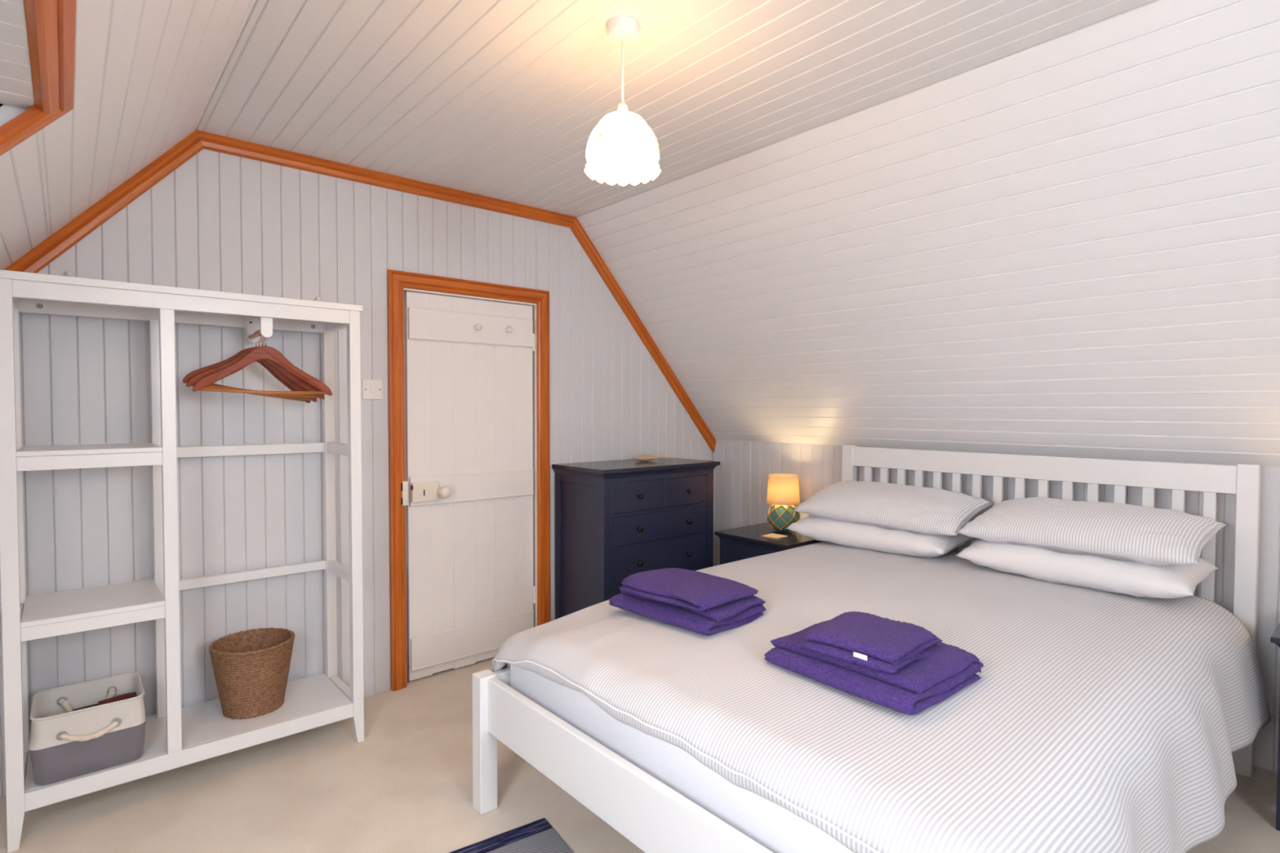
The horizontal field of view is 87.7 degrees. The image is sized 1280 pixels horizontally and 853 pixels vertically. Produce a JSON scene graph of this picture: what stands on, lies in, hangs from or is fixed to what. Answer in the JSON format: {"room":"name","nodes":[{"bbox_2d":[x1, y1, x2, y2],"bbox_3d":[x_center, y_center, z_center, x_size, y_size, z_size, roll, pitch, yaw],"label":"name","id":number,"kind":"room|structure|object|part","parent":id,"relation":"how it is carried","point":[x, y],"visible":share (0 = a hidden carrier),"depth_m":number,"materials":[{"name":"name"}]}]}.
{"room":"attic bedroom","nodes":[
{"label":"attic bedroom","id":0,"kind":"room"},
{"bbox_2d":[0,0,33,109],"bbox_3d":[-1.487,-0.621,0.519,1.524,0.080,0.705,-1,2,-41],"label":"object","id":1,"kind":"structure","parent":0,"point":[15,86],"depth_m":1.08,"materials":[{"name":"white wood"}]},
{"bbox_2d":[0,0,256,270],"bbox_3d":[-0.755,-0.464,0.543,1.182,1.301,4.420,-1,2,-41],"label":"sloped ceiling","id":2,"kind":"structure","parent":0,"point":[147,73],"depth_m":1.63,"materials":[{"name":"white wood"}]},
{"bbox_2d":[0,0,75,155],"bbox_3d":[-1.165,-0.222,0.807,0.748,0.834,0.773,-1,2,-41],"label":"trim","id":3,"kind":"structure","parent":2,"relation":"attached to","point":[51,24],"depth_m":1.11,"materials":[{"name":"brown wood"}]},
{"bbox_2d":[0,148,712,797],"bbox_3d":[-1.055,-0.013,3.135,4.142,2.413,0.120,-1,2,-41],"label":"wall","id":4,"kind":"structure","parent":0,"point":[218,221],"depth_m":2.65,"materials":[{"name":"white wood"}]},
{"bbox_2d":[4,129,203,273],"bbox_3d":[-2.070,-0.434,2.151,1.135,1.320,0.030,-1,2,-41],"label":"trim","id":5,"kind":"structure","parent":4,"relation":"attached to","point":[40,256],"depth_m":2.32,"materials":[{"name":"brown wood"}]},
{"bbox_2d":[362,378,382,399],"bbox_3d":[-1.178,-0.164,2.938,0.086,0.088,0.013,-1,2,-41],"label":"light switch","id":6,"kind":"object","parent":4,"relation":"attached to","point":[371,388],"visible":1,"depth_m":2.93,"materials":[{"name":"plastic"}]},
{"bbox_2d":[196,129,576,227],"bbox_3d":[-1.004,-1.089,3.048,1.722,0.056,0.030,-1,2,-41],"label":"trim","id":7,"kind":"structure","parent":4,"relation":"attached to","point":[213,142],"depth_m":2.90,"materials":[{"name":"brown wood"}]},
{"bbox_2d":[400,480,408,506],"bbox_3d":[-1.071,0.303,3.028,0.028,0.110,0.024,-1,2,-41],"label":"strike plate","id":8,"kind":"object","parent":4,"relation":"attached to","point":[404,485],"visible":1,"depth_m":3.02,"materials":[{"name":"white metal"}]},
{"bbox_2d":[404,291,408,680],"bbox_3d":[-1.098,0.283,3.105,0.047,1.822,0.023,-1,2,-41],"label":"trim","id":9,"kind":"structure","parent":4,"relation":"attached to","point":[404,291],"depth_m":3.10,"materials":[{"name":"brown wood"}]},
{"bbox_2d":[386,269,550,691],"bbox_3d":[-0.802,0.242,3.265,0.843,1.896,0.024,-1,2,-41],"label":"trim","id":10,"kind":"structure","parent":4,"relation":"attached to","point":[397,281],"depth_m":3.04,"materials":[{"name":"brown wood"}]},
{"bbox_2d":[404,291,535,680],"bbox_3d":[-0.789,0.279,3.268,0.674,1.807,0.137,-1,2,-41],"label":"door","id":11,"kind":"structure","parent":4,"relation":"in","point":[468,371],"depth_m":3.27,"materials":[{"name":"white wood"}]},
{"bbox_3d":[-0.916,0.306,3.115,0.058,0.058,0.068,-1,2,-41],"label":"knob","id":12,"kind":"part","parent":11,"relation":"part of","materials":[{"name":"white ceramic"}]},
{"bbox_2d":[404,288,536,306],"bbox_3d":[-0.830,-0.632,3.276,0.698,0.008,0.073,-1,2,-41],"label":"trim","id":13,"kind":"structure","parent":4,"relation":"attached to","point":[405,289],"depth_m":3.24,"materials":[{"name":"wood"}]},
{"bbox_2d":[532,305,537,626],"bbox_3d":[-0.565,0.272,3.530,0.006,1.822,0.074,-1,2,-41],"label":"trim","id":14,"kind":"structure","parent":4,"relation":"attached to","point":[535,477],"depth_m":3.51,"materials":[{"name":"wood"}]},
{"bbox_2d":[569,217,715,452],"bbox_3d":[0.058,-0.481,3.981,1.135,1.320,0.030,-1,2,-41],"label":"trim","id":15,"kind":"structure","parent":4,"relation":"attached to","point":[577,229],"depth_m":3.92,"materials":[{"name":"brown wood"}]},
{"bbox_2d":[0,657,1279,852],"bbox_3d":[0.286,1.268,1.607,4.142,0.060,4.600,-1,2,-41],"label":"floor","id":16,"kind":"structure","parent":0,"point":[407,787],"depth_m":2.17,"materials":[{"name":"carpet"}]},
{"bbox_2d":[0,269,364,852],"bbox_3d":[-1.563,0.342,2.362,1.014,1.744,0.400,-1,2,-41],"label":"wardrobe","id":17,"kind":"object","parent":16,"relation":"on","point":[176,736],"visible":0.97,"depth_m":2.18,"materials":[{"name":"white wood"}]},
{"bbox_3d":[-1.813,0.403,1.919,0.038,1.645,0.038,-1,2,-41],"label":"post","id":18,"kind":"part","parent":17,"relation":"part of","materials":[{"name":"white wood"}]},
{"bbox_3d":[-1.920,-0.398,2.021,0.031,0.049,0.291,-1,2,-41],"label":"rail","id":19,"kind":"part","parent":17,"relation":"part of","materials":[{"name":"white wood"}]},
{"bbox_3d":[-2.028,0.396,2.168,0.038,1.645,0.038,-1,2,-41],"label":"post","id":20,"kind":"part","parent":17,"relation":"part of","materials":[{"name":"white wood"}]},
{"bbox_3d":[-1.921,0.598,2.049,0.031,0.037,0.291,-1,2,-41],"label":"rail","id":21,"kind":"part","parent":17,"relation":"part of","materials":[{"name":"white wood"}]},
{"bbox_3d":[-1.922,1.091,2.062,0.031,0.051,0.291,-1,2,-41],"label":"rail","id":22,"kind":"part","parent":17,"relation":"part of","materials":[{"name":"white wood"}]},
{"bbox_2d":[28,672,145,785],"bbox_3d":[-1.758,0.959,2.126,0.278,0.207,0.285,-1,2,-41],"label":"storage box","id":23,"kind":"object","parent":17,"relation":"on","point":[65,744],"visible":0.94,"depth_m":2.06,"materials":[{"name":"grey fabric"}]},
{"bbox_3d":[-1.764,1.004,2.135,0.278,0.117,0.266,-1,2,-41],"label":"grey panel","id":24,"kind":"part","parent":23,"relation":"part of","materials":[{"name":"fabric"}]},
{"bbox_3d":[-1.764,0.950,2.133,0.278,0.186,0.266,-1,2,-41],"label":"cream panel","id":25,"kind":"part","parent":23,"relation":"part of","materials":[{"name":"fabric"}]},
{"bbox_3d":[-1.824,0.935,2.206,0.140,0.087,0.030,-1,2,-41],"label":"rope handle","id":26,"kind":"part","parent":23,"relation":"part of","materials":[{"name":"beige fabric"}]},
{"bbox_3d":[-1.675,0.933,2.029,0.142,0.037,0.032,-1,2,-41],"label":"rope handle","id":27,"kind":"part","parent":23,"relation":"part of","materials":[{"name":"beige fabric"}]},
{"bbox_2d":[72,691,136,711],"bbox_3d":[-1.734,0.961,2.165,0.164,0.166,0.102,-1,2,-41],"label":"bundle","id":28,"kind":"object","parent":23,"relation":"in","point":[124,696],"visible":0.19,"depth_m":2.17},
{"bbox_3d":[-1.664,0.105,2.029,0.342,0.042,0.018,-1,2,-41],"label":"shelf rail","id":29,"kind":"part","parent":17,"relation":"part of","materials":[{"name":"white wood"}]},
{"bbox_2d":[16,442,162,457],"bbox_3d":[-1.775,0.073,2.157,0.342,0.015,0.366,-1,2,-41],"label":"shelf","id":30,"kind":"object","parent":17,"relation":"attached to","point":[145,449],"depth_m":2.07,"materials":[{"name":"white wood"}]},
{"bbox_2d":[20,578,164,627],"bbox_3d":[-1.776,0.567,2.171,0.342,0.015,0.366,-1,2,-41],"label":"shelf","id":31,"kind":"object","parent":17,"relation":"attached to","point":[104,602],"depth_m":2.11,"materials":[{"name":"white wood"}]},
{"bbox_3d":[-1.665,0.599,2.042,0.342,0.040,0.018,-1,2,-41],"label":"shelf rail","id":32,"kind":"part","parent":17,"relation":"part of","materials":[{"name":"white wood"}]},
{"bbox_3d":[-1.740,0.336,2.414,0.038,1.439,0.038,-1,2,-41],"label":"post","id":33,"kind":"part","parent":17,"relation":"part of","materials":[{"name":"white wood"}]},
{"bbox_3d":[-1.525,0.343,2.165,0.038,1.439,0.038,-1,2,-41],"label":"post","id":34,"kind":"part","parent":17,"relation":"part of","materials":[{"name":"white wood"}]},
{"bbox_3d":[-1.664,-0.407,2.461,0.921,0.056,0.034,-1,2,-41],"label":"rail","id":35,"kind":"part","parent":17,"relation":"part of","materials":[{"name":"white wood"}]},
{"bbox_3d":[-1.443,-0.403,2.203,0.921,0.050,0.019,-1,2,-41],"label":"rail","id":36,"kind":"part","parent":17,"relation":"part of","materials":[{"name":"white wood"}]},
{"bbox_2d":[24,673,351,791],"bbox_3d":[-1.569,1.065,2.387,0.921,0.018,0.359,-1,2,-41],"label":"shelf","id":37,"kind":"object","parent":17,"relation":"attached to","point":[202,723],"depth_m":2.40,"materials":[{"name":"white wood"}]},
{"bbox_3d":[-1.446,1.087,2.244,0.921,0.053,0.020,-1,2,-41],"label":"rail","id":38,"kind":"part","parent":17,"relation":"part of","materials":[{"name":"white wood"}]},
{"bbox_2d":[182,330,310,403],"bbox_3d":[-1.427,-0.221,2.437,0.033,0.267,0.436,1,2,35],"label":"hanger","id":39,"kind":"object","parent":17,"relation":"hanging from","point":[290,387],"visible":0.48,"depth_m":2.51,"materials":[{"name":"brown wood"}]},
{"bbox_2d":[182,329,316,402],"bbox_3d":[-1.395,-0.221,2.404,0.033,0.264,0.438,1,2,41],"label":"hanger","id":40,"kind":"object","parent":17,"relation":"hanging from","point":[293,384],"visible":0.46,"depth_m":2.44,"materials":[{"name":"brown wood"}]},
{"bbox_3d":[-1.522,0.091,2.600,0.541,0.039,0.030,-1,2,-41],"label":"cross rail","id":41,"kind":"part","parent":17,"relation":"part of","materials":[{"name":"white wood"}]},
{"bbox_2d":[208,627,295,719],"bbox_3d":[-1.447,0.925,2.495,0.280,0.261,0.280,0,2,-11],"label":"basket","id":42,"kind":"object","parent":17,"relation":"on","point":[251,667],"visible":1,"depth_m":2.42,"materials":[{"name":"brown wicker"}]},
{"bbox_3d":[-1.523,0.582,2.613,0.541,0.035,0.030,-1,2,-41],"label":"cross rail","id":43,"kind":"part","parent":17,"relation":"part of","materials":[{"name":"white wood"}]},
{"bbox_3d":[-1.405,-0.341,2.456,0.018,0.018,0.282,-1,2,-41],"label":"hanging rod","id":44,"kind":"part","parent":17,"relation":"part of","materials":[{"name":"silver metal"}]},
{"bbox_2d":[186,331,324,399],"bbox_3d":[-1.361,-0.226,2.380,0.440,0.254,0.033,-1,2,-45],"label":"hanger","id":45,"kind":"object","parent":17,"relation":"hanging from","point":[195,379],"visible":0.51,"depth_m":2.40,"materials":[{"name":"brown wood"}]},
{"bbox_2d":[191,337,332,395],"bbox_3d":[-1.325,-0.233,2.364,0.442,0.238,0.033,0,1,-43],"label":"hanger","id":46,"kind":"object","parent":17,"relation":"hanging from","point":[265,352],"visible":0.88,"depth_m":2.35,"materials":[{"name":"brown wood"}]},
{"bbox_3d":[-1.301,0.380,2.793,0.038,1.645,0.038,-1,2,-41],"label":"post","id":47,"kind":"part","parent":17,"relation":"part of","materials":[{"name":"white wood"}]},
{"bbox_3d":[-1.192,-0.414,2.647,0.030,0.049,0.291,-1,2,-41],"label":"rail","id":48,"kind":"part","parent":17,"relation":"part of","materials":[{"name":"white wood"}]},
{"bbox_3d":[-1.193,0.089,2.661,0.030,0.041,0.291,-1,2,-41],"label":"rail","id":49,"kind":"part","parent":17,"relation":"part of","materials":[{"name":"white wood"}]},
{"bbox_3d":[-1.194,0.582,2.674,0.030,0.037,0.291,-1,2,-41],"label":"rail","id":50,"kind":"part","parent":17,"relation":"part of","materials":[{"name":"white wood"}]},
{"bbox_3d":[-1.195,1.075,2.688,0.030,0.051,0.291,-1,2,-41],"label":"rail","id":51,"kind":"part","parent":17,"relation":"part of","materials":[{"name":"white wood"}]},
{"bbox_3d":[-1.086,0.387,2.544,0.038,1.645,0.038,-1,2,-41],"label":"post","id":52,"kind":"part","parent":17,"relation":"part of","materials":[{"name":"white wood"}]},
{"bbox_2d":[449,817,573,852],"bbox_3d":[-0.162,1.242,1.267,0.660,0.008,1.500,-1,2,-33],"label":"rug","id":53,"kind":"object","parent":16,"relation":"on","point":[539,836],"visible":1,"depth_m":1.95,"materials":[{"name":"fabric"}]},
{"bbox_2d":[551,457,719,619],"bbox_3d":[-0.006,0.690,3.666,0.833,0.982,0.462,-1,2,-41],"label":"dresser","id":54,"kind":"object","parent":16,"relation":"on","point":[615,520],"visible":0.73,"depth_m":3.45,"materials":[{"name":"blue wood"}]},
{"bbox_3d":[-0.317,0.241,3.390,0.014,0.026,0.444,-1,2,-41],"label":"cove moulding","id":55,"kind":"part","parent":54,"relation":"part of","materials":[{"name":"black wood"}]},
{"bbox_3d":[-0.303,0.259,3.408,0.030,0.066,0.342,-1,2,-41],"label":"rail","id":56,"kind":"part","parent":54,"relation":"part of","materials":[{"name":"black wood"}]},
{"bbox_3d":[-0.302,0.679,3.420,0.018,0.777,0.344,-1,2,-41],"label":"panel","id":57,"kind":"part","parent":54,"relation":"part of","materials":[{"name":"wood"}]},
{"bbox_3d":[-0.135,0.350,3.527,0.329,0.151,0.382,-1,2,-41],"label":"drawer","id":58,"kind":"part","parent":54,"relation":"part of","materials":[{"name":"blue wood"}]},
{"bbox_3d":[0.000,0.697,3.384,0.029,0.029,0.026,-1,2,-41],"label":"knob","id":59,"kind":"part","parent":54,"relation":"part of","materials":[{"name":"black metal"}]},
{"bbox_3d":[0.000,0.522,3.380,0.029,0.029,0.026,-1,2,-41],"label":"knob","id":60,"kind":"part","parent":54,"relation":"part of","materials":[{"name":"black metal"}]},
{"bbox_3d":[0.002,0.354,3.376,0.029,0.029,0.026,-1,2,-41],"label":"knob","id":61,"kind":"part","parent":54,"relation":"part of","materials":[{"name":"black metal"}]},
{"bbox_2d":[634,454,672,462],"bbox_3d":[0.074,0.176,3.746,0.220,0.040,0.070,0,2,-15],"label":"hairbrush","id":62,"kind":"object","parent":54,"relation":"on","point":[645,458],"visible":1,"depth_m":3.71,"materials":[{"name":"beige wood"}]},
{"bbox_3d":[0.105,0.785,3.522,0.675,0.010,0.041,-1,2,-41],"label":"rail","id":63,"kind":"part","parent":54,"relation":"part of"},
{"bbox_3d":[0.106,0.600,3.517,0.675,0.014,0.041,-1,2,-41],"label":"rail","id":64,"kind":"part","parent":54,"relation":"part of","materials":[{"name":"blue wood"}]},
{"bbox_3d":[0.106,0.435,3.513,0.675,0.015,0.041,-1,2,-41],"label":"rail","id":65,"kind":"part","parent":54,"relation":"part of","materials":[{"name":"blue wood"}]},
{"bbox_3d":[-0.006,0.926,3.655,0.671,0.276,0.382,-1,2,-41],"label":"drawer","id":66,"kind":"part","parent":54,"relation":"part of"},
{"bbox_3d":[-0.005,0.690,3.649,0.671,0.169,0.382,-1,2,-41],"label":"drawer","id":67,"kind":"part","parent":54,"relation":"part of","materials":[{"name":"wood"}]},
{"bbox_3d":[-0.005,0.514,3.644,0.671,0.146,0.382,-1,2,-41],"label":"drawer","id":68,"kind":"part","parent":54,"relation":"part of","materials":[{"name":"wood"}]},
{"bbox_3d":[0.106,0.249,3.508,0.675,0.049,0.041,-1,2,-41],"label":"rail","id":69,"kind":"part","parent":54,"relation":"part of","materials":[{"name":"black wood"}]},
{"bbox_3d":[0.123,0.239,3.485,0.805,0.026,0.014,-1,2,-41],"label":"cove moulding","id":70,"kind":"part","parent":54,"relation":"part of","materials":[{"name":"wood"}]},
{"bbox_3d":[0.127,0.344,3.753,0.323,0.151,0.382,-1,2,-41],"label":"drawer","id":71,"kind":"part","parent":54,"relation":"part of","materials":[{"name":"blue wood"}]},
{"bbox_3d":[0.268,0.691,3.614,0.029,0.029,0.026,-1,2,-41],"label":"knob","id":72,"kind":"part","parent":54,"relation":"part of","materials":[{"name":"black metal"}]},
{"bbox_3d":[0.268,0.516,3.610,0.029,0.029,0.026,-1,2,-41],"label":"knob","id":73,"kind":"part","parent":54,"relation":"part of","materials":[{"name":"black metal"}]},
{"bbox_3d":[0.267,0.348,3.604,0.029,0.029,0.026,-1,2,-41],"label":"knob","id":74,"kind":"part","parent":54,"relation":"part of","materials":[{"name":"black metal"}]},
{"bbox_2d":[714,522,822,564],"bbox_3d":[0.750,0.885,3.690,0.464,0.593,0.500,-1,2,-41],"label":"bedside table","id":75,"kind":"object","parent":16,"relation":"on","point":[738,544],"visible":0.16,"depth_m":3.60,"materials":[{"name":"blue wood"}]},
{"bbox_3d":[0.473,0.892,3.727,0.040,0.575,0.040,-1,2,-41],"label":"leg","id":76,"kind":"part","parent":75,"relation":"part of","materials":[{"name":"blue wood"}]},
{"bbox_3d":[0.708,0.733,3.650,0.300,0.194,0.372,-1,2,-41],"label":"drawer","id":77,"kind":"part","parent":75,"relation":"part of","materials":[{"name":"wood"}]},
{"bbox_3d":[0.589,0.621,3.544,0.013,0.022,0.482,-1,2,-41],"label":"cove moulding","id":78,"kind":"part","parent":75,"relation":"part of","materials":[{"name":"blue wood"}]},
{"bbox_3d":[0.603,0.623,3.557,0.020,0.027,0.376,-1,2,-41],"label":"rail","id":79,"kind":"part","parent":75,"relation":"part of","materials":[{"name":"blue wood"}]},
{"bbox_2d":[761,533,787,539],"bbox_3d":[0.722,0.589,3.573,0.100,0.006,0.100,-1,2,-44],"label":"coaster","id":80,"kind":"object","parent":75,"relation":"on","point":[776,536],"visible":1,"depth_m":3.57,"materials":[{"name":"beige wood"}]},
{"bbox_2d":[766,473,799,531],"bbox_3d":[0.805,0.430,3.746,0.185,0.314,0.184,-1,2,-41],"label":"table lamp","id":81,"kind":"object","parent":75,"relation":"on","point":[783,490],"visible":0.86,"depth_m":3.68,"materials":[{"name":"teal glass"}]},
{"bbox_3d":[0.805,0.351,3.743,0.182,0.156,0.182,-1,2,-41],"label":"lamp shade","id":82,"kind":"part","parent":81,"relation":"part of","materials":[{"name":"fabric"}]},
{"bbox_2d":[472,444,1261,852],"bbox_3d":[0.803,0.677,2.236,2.178,1.089,1.624,-1,2,-41],"label":"frame","id":83,"kind":"object","parent":16,"relation":"on","point":[655,818],"visible":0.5,"depth_m":2.13,"materials":[{"name":"white wood"}]},
{"bbox_3d":[-0.496,1.005,2.131,0.060,0.434,0.056,-1,2,-41],"label":"leg","id":84,"kind":"part","parent":83,"relation":"part of","materials":[{"name":"white wood"}]},
{"bbox_3d":[0.316,0.862,2.821,2.090,0.170,0.027,-1,2,-41],"label":"rail","id":85,"kind":"part","parent":83,"relation":"part of","materials":[{"name":"white wood"}]},
{"bbox_3d":[0.014,0.896,1.548,0.026,0.170,1.500,-1,2,-41],"label":"foot rail","id":86,"kind":"part","parent":83,"relation":"part of","materials":[{"name":"white wood"}]},
{"bbox_2d":[510,664,853,852],"bbox_3d":[0.825,0.773,2.243,2.030,0.192,1.482,-1,2,-41],"label":"mattress","id":87,"kind":"object","parent":83,"relation":"on","point":[772,826],"visible":0.12,"depth_m":1.53,"materials":[{"name":"white fabric"}]},
{"bbox_2d":[491,541,1271,852],"bbox_3d":[0.782,0.807,2.180,1.978,0.458,1.695,-1,2,-41],"label":"duvet","id":88,"kind":"object","parent":87,"relation":"on","point":[1095,721],"visible":0.82,"depth_m":1.58,"materials":[{"name":"white fabric"}]},
{"bbox_2d":[608,586,766,635],"bbox_3d":[0.152,0.567,2.178,0.315,0.076,0.452,-1,2,-45],"label":"towel","id":89,"kind":"object","parent":88,"relation":"on","point":[737,613],"visible":0.53,"depth_m":2.04,"materials":[{"name":"purple fabric"}]},
{"bbox_2d":[621,568,758,611],"bbox_3d":[0.159,0.514,2.155,0.293,0.046,0.360,-1,2,-45],"label":"towel","id":90,"kind":"object","parent":89,"relation":"on","point":[697,591],"visible":1,"depth_m":2.09,"materials":[{"name":"purple fabric"}]},
{"bbox_2d":[764,619,983,715],"bbox_3d":[0.588,0.581,1.695,0.369,0.080,0.426,-1,2,-39],"label":"towel","id":91,"kind":"object","parent":88,"relation":"on","point":[921,684],"visible":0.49,"depth_m":1.56,"materials":[{"name":"purple fabric"}]},
{"bbox_2d":[800,611,942,673],"bbox_3d":[0.573,0.524,1.663,0.276,0.055,0.261,-1,2,-43],"label":"towel","id":92,"kind":"object","parent":91,"relation":"on","point":[885,645],"visible":1,"depth_m":1.60,"materials":[{"name":"purple fabric"}]},
{"bbox_2d":[785,515,974,557],"bbox_3d":[1.121,0.482,3.135,0.399,0.174,0.770,-1,2,-43],"label":"pillow","id":93,"kind":"object","parent":88,"relation":"on","point":[818,528],"visible":0.55,"depth_m":2.96,"materials":[{"name":"white fabric"}]},
{"bbox_2d":[793,480,994,536],"bbox_3d":[1.151,0.364,3.091,0.409,0.180,0.782,-1,2,-43],"label":"pillow","id":94,"kind":"object","parent":93,"relation":"on","point":[890,506],"visible":1,"depth_m":2.95,"materials":[{"name":"white fabric"}]},
{"bbox_2d":[955,539,1219,598],"bbox_3d":[1.656,0.498,2.513,0.399,0.177,0.750,-1,2,-40],"label":"pillow","id":95,"kind":"object","parent":88,"relation":"on","point":[1140,580],"visible":0.66,"depth_m":2.33,"materials":[{"name":"white fabric"}]},
{"bbox_2d":[955,497,1227,565],"bbox_3d":[1.659,0.376,2.500,0.412,0.177,0.761,-1,2,-39],"label":"pillow","id":96,"kind":"object","parent":95,"relation":"on","point":[1124,532],"visible":1,"depth_m":2.35,"materials":[{"name":"white fabric"}]},
{"bbox_3d":[1.103,0.642,3.523,0.045,1.089,0.062,-1,2,-41],"label":"headboard post","id":97,"kind":"part","parent":83,"relation":"part of","materials":[{"name":"white wood"}]},
{"bbox_3d":[1.613,0.171,2.916,0.030,0.099,1.506,-1,2,-41],"label":"headboard rail","id":98,"kind":"part","parent":83,"relation":"part of","materials":[{"name":"white wood"}]},
{"bbox_3d":[2.122,0.676,2.338,0.045,1.089,0.058,-1,2,-41],"label":"headboard post","id":99,"kind":"part","parent":83,"relation":"part of","materials":[{"name":"white wood"}]},
{"bbox_2d":[1270,622,1279,831],"bbox_3d":[2.236,0.935,1.977,0.446,0.593,0.502,-1,2,-41],"label":"bedside table","id":100,"kind":"object","parent":16,"relation":"on","point":[1275,637],"visible":1,"depth_m":2.02,"materials":[{"name":"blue wood"}]},
{"bbox_3d":[1.965,0.942,2.021,0.040,0.575,0.040,-1,2,-41],"label":"leg","id":101,"kind":"part","parent":100,"relation":"part of","materials":[{"name":"black wood"}]},
{"bbox_2d":[195,0,1155,217],"bbox_3d":[0.349,-1.122,1.474,1.822,0.100,4.420,-1,2,-41],"label":"ceiling","id":102,"kind":"structure","parent":0,"point":[502,100],"depth_m":2.06,"materials":[{"name":"white wood"}]},
{"bbox_2d":[584,15,661,186],"bbox_3d":[-0.047,-0.883,1.801,0.208,0.397,0.205,-1,2,-41],"label":"pendant lamp","id":103,"kind":"object","parent":102,"relation":"hanging from","point":[621,148],"visible":1,"depth_m":1.76,"materials":[{"name":"plastic"}]},
{"bbox_3d":[-0.047,-0.775,1.804,0.199,0.136,0.199,-1,2,-41],"label":"lamp shade","id":104,"kind":"part","parent":103,"relation":"part of","materials":[{"name":"white glass"}]},
{"bbox_2d":[576,0,1279,466],"bbox_3d":[1.450,-0.513,2.439,1.182,1.301,4.420,-1,2,-41],"label":"sloped ceiling","id":105,"kind":"structure","parent":0,"point":[1068,244],"depth_m":2.40,"materials":[{"name":"white wood"}]},
{"bbox_2d":[712,439,1279,773],"bbox_3d":[1.885,0.618,2.846,0.120,1.176,4.420,-1,2,-41],"label":"wall","id":106,"kind":"structure","parent":0,"point":[740,480],"depth_m":2.86,"materials":[{"name":"white wood"}]}
]}

